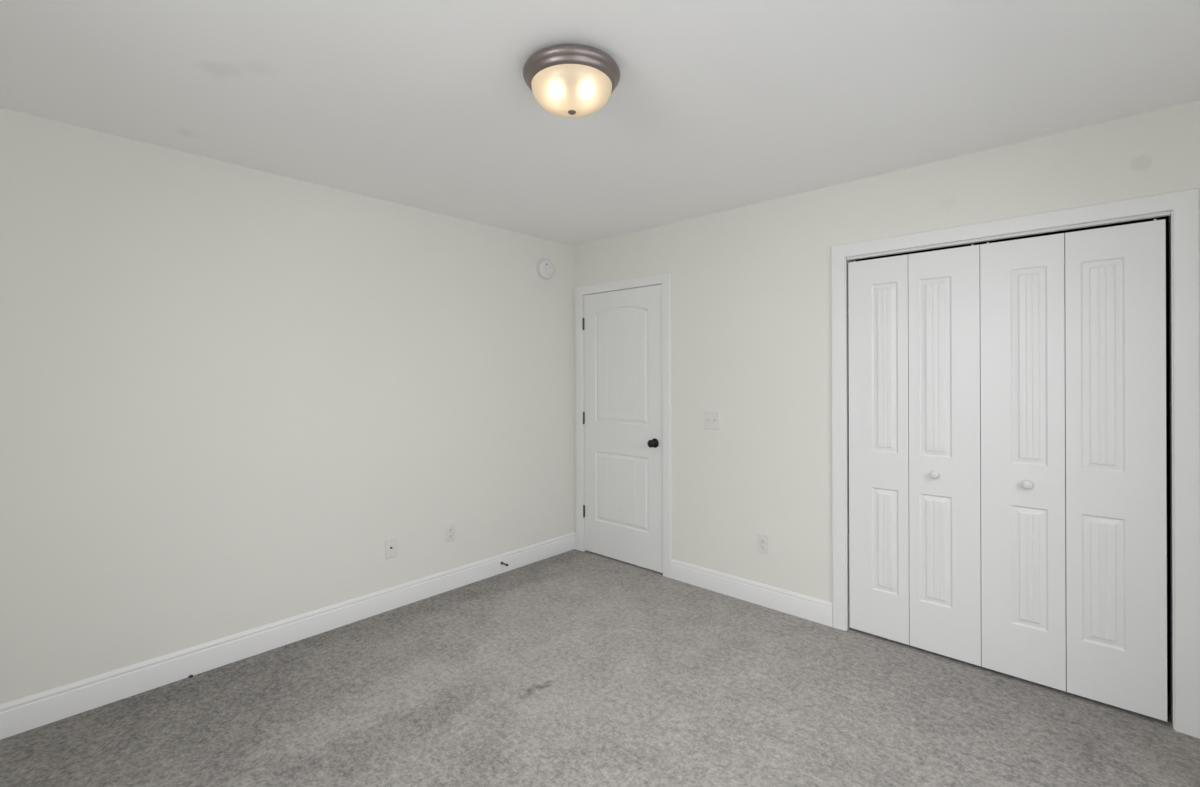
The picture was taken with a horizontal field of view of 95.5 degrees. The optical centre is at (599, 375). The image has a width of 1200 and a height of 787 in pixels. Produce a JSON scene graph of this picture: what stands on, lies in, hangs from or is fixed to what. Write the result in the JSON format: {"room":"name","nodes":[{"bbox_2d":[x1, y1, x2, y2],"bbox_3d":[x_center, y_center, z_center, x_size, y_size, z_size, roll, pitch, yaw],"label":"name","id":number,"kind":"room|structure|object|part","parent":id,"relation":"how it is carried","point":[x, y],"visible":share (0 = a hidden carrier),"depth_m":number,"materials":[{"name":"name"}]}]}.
{"room":"empty bedroom","nodes":[
{"label":"empty bedroom","id":0,"kind":"room"},
{"bbox_2d":[0,108,573,703],"bbox_3d":[-1.497,0.179,3.094,0.120,2.440,3.895,0,0,43],"label":"wall","id":1,"kind":"structure","parent":0,"point":[225,388],"depth_m":2.67,"materials":[{"name":"beige paint"}]},
{"bbox_2d":[0,532,574,739],"bbox_3d":[-1.442,1.334,3.051,0.014,0.130,3.660,0,0,43],"label":"baseboard","id":2,"kind":"structure","parent":1,"relation":"attached to","point":[33,711],"depth_m":2.68,"materials":[{"name":"white wood"}]},
{"bbox_2d":[385,538,396,559],"bbox_3d":[-1.247,1.036,3.262,0.016,0.115,0.070,0,0,43],"label":"cable plate","id":3,"kind":"object","parent":1,"relation":"attached to","point":[390,544],"visible":1,"depth_m":3.26,"materials":[{"name":"white plastic"}]},
{"bbox_2d":[445,523,454,542],"bbox_3d":[-0.978,1.026,3.560,0.008,0.115,0.070,0,0,43],"label":"wall outlet","id":4,"kind":"object","parent":1,"relation":"attached to","point":[449,528],"visible":1,"depth_m":3.56,"materials":[{"name":"white plastic"}]},
{"bbox_2d":[537,259,553,279],"bbox_3d":[-0.407,-0.814,4.161,0.041,0.160,0.160,0,0,43],"label":"smoke detector","id":5,"kind":"object","parent":1,"relation":"attached to","point":[545,268],"visible":1,"depth_m":4.14,"materials":[{"name":"white plastic"}]},
{"bbox_2d":[0,0,1199,245],"bbox_3d":[-0.112,-1.105,1.813,3.900,0.120,3.895,0,0,43],"label":"ceiling","id":6,"kind":"structure","parent":0,"point":[715,106],"depth_m":1.98,"materials":[{"name":"white paint"}]},
{"bbox_2d":[523,44,619,117],"bbox_3d":[-0.095,-0.964,1.843,0.327,0.162,0.327,0,0,43],"label":"ceiling light","id":7,"kind":"object","parent":6,"relation":"attached to","point":[567,80],"visible":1,"depth_m":1.75,"materials":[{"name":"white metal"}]},
{"bbox_3d":[-0.095,-0.938,1.843,0.272,0.092,0.272,0,0,43],"label":"lamp shade","id":8,"kind":"part","parent":7,"relation":"part of","materials":[{"name":"white glass"}]},
{"bbox_2d":[0,549,1199,786],"bbox_3d":[0.299,1.453,2.249,3.900,0.120,5.080,0,0,43],"label":"floor","id":9,"kind":"structure","parent":0,"point":[572,668],"depth_m":2.27,"materials":[{"name":"grey carpet"}]},
{"bbox_2d":[573,100,1199,602],"bbox_3d":[1.174,0.170,3.203,3.660,2.440,0.115,0,0,43],"label":"wall","id":10,"kind":"structure","parent":0,"point":[751,311],"depth_m":3.21,"materials":[{"name":"beige paint"}]},
{"bbox_2d":[574,533,576,549],"bbox_3d":[-0.192,1.330,4.378,0.024,0.130,0.014,0,0,43],"label":"baseboard","id":11,"kind":"structure","parent":10,"relation":"attached to","point":[575,536],"depth_m":4.37,"materials":[{"name":"white wood"}]},
{"bbox_2d":[582,284,662,572],"bbox_3d":[0.142,0.373,4.056,0.771,2.018,0.100,0,0,43],"label":"door","id":12,"kind":"structure","parent":10,"relation":"in","point":[623,507],"depth_m":4.04,"materials":[{"name":"white wood"}]},
{"bbox_2d":[576,272,671,577],"bbox_3d":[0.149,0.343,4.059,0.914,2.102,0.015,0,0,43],"label":"trim","id":13,"kind":"structure","parent":10,"relation":"attached to","point":[664,279],"depth_m":3.79,"materials":[{"name":"white wood"}]},
{"bbox_2d":[704,411,719,429],"bbox_3d":[0.724,0.292,3.533,0.116,0.115,0.022,0,0,43],"label":"light switch","id":14,"kind":"object","parent":10,"relation":"attached to","point":[711,419],"visible":1,"depth_m":3.53,"materials":[{"name":"white plastic"}]},
{"bbox_2d":[671,559,832,626],"bbox_3d":[0.888,1.326,3.382,1.085,0.130,0.014,0,0,43],"label":"baseboard","id":15,"kind":"structure","parent":10,"relation":"attached to","point":[820,611],"depth_m":3.31,"materials":[{"name":"white wood"}]},
{"bbox_2d":[758,533,768,553],"bbox_3d":[0.987,1.017,3.295,0.070,0.115,0.008,0,0,43],"label":"wall outlet","id":16,"kind":"object","parent":10,"relation":"attached to","point":[763,539],"visible":1,"depth_m":3.29,"materials":[{"name":"white plastic"}]},
{"bbox_2d":[847,211,1170,259],"bbox_3d":[1.806,-0.641,2.572,1.224,0.014,0.026,0,0,43],"label":"track","id":17,"kind":"object","parent":10,"relation":"attached to","point":[1166,213],"visible":1,"depth_m":2.47,"materials":[{"name":"white metal"}]},
{"bbox_2d":[848,244,981,665],"bbox_3d":[1.575,0.374,2.770,0.592,1.996,0.064,0,0,43],"label":"door","id":18,"kind":"structure","parent":17,"relation":"hanging from","point":[914,319],"depth_m":2.75,"materials":[{"name":"white wood"}]},
{"bbox_3d":[1.647,0.488,2.682,0.042,0.042,0.032,0,0,43],"label":"knob","id":19,"kind":"part","parent":18,"relation":"part of","materials":[{"name":"white ceramic"}]},
{"bbox_2d":[980,219,1166,721],"bbox_3d":[2.017,0.372,2.362,0.607,1.996,0.064,0,0,43],"label":"door","id":20,"kind":"structure","parent":17,"relation":"hanging from","point":[1077,560],"depth_m":2.33,"materials":[{"name":"white wood"}]},
{"bbox_3d":[1.911,0.487,2.438,0.042,0.042,0.032,0,0,43],"label":"knob","id":21,"kind":"part","parent":20,"relation":"part of","materials":[{"name":"white ceramic"}]},
{"bbox_2d":[831,188,1199,738],"bbox_3d":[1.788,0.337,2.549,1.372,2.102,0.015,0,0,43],"label":"trim","id":22,"kind":"structure","parent":10,"relation":"attached to","point":[1184,204],"depth_m":2.12,"materials":[{"name":"white wood"}]},
{"bbox_2d":[853,216,1169,658],"bbox_3d":[2.121,0.162,2.874,1.700,2.450,0.685,0,0,43],"label":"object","id":23,"kind":"structure","parent":0,"point":[1166,217],"depth_m":2.67,"materials":[{"name":"grey"}]}
]}

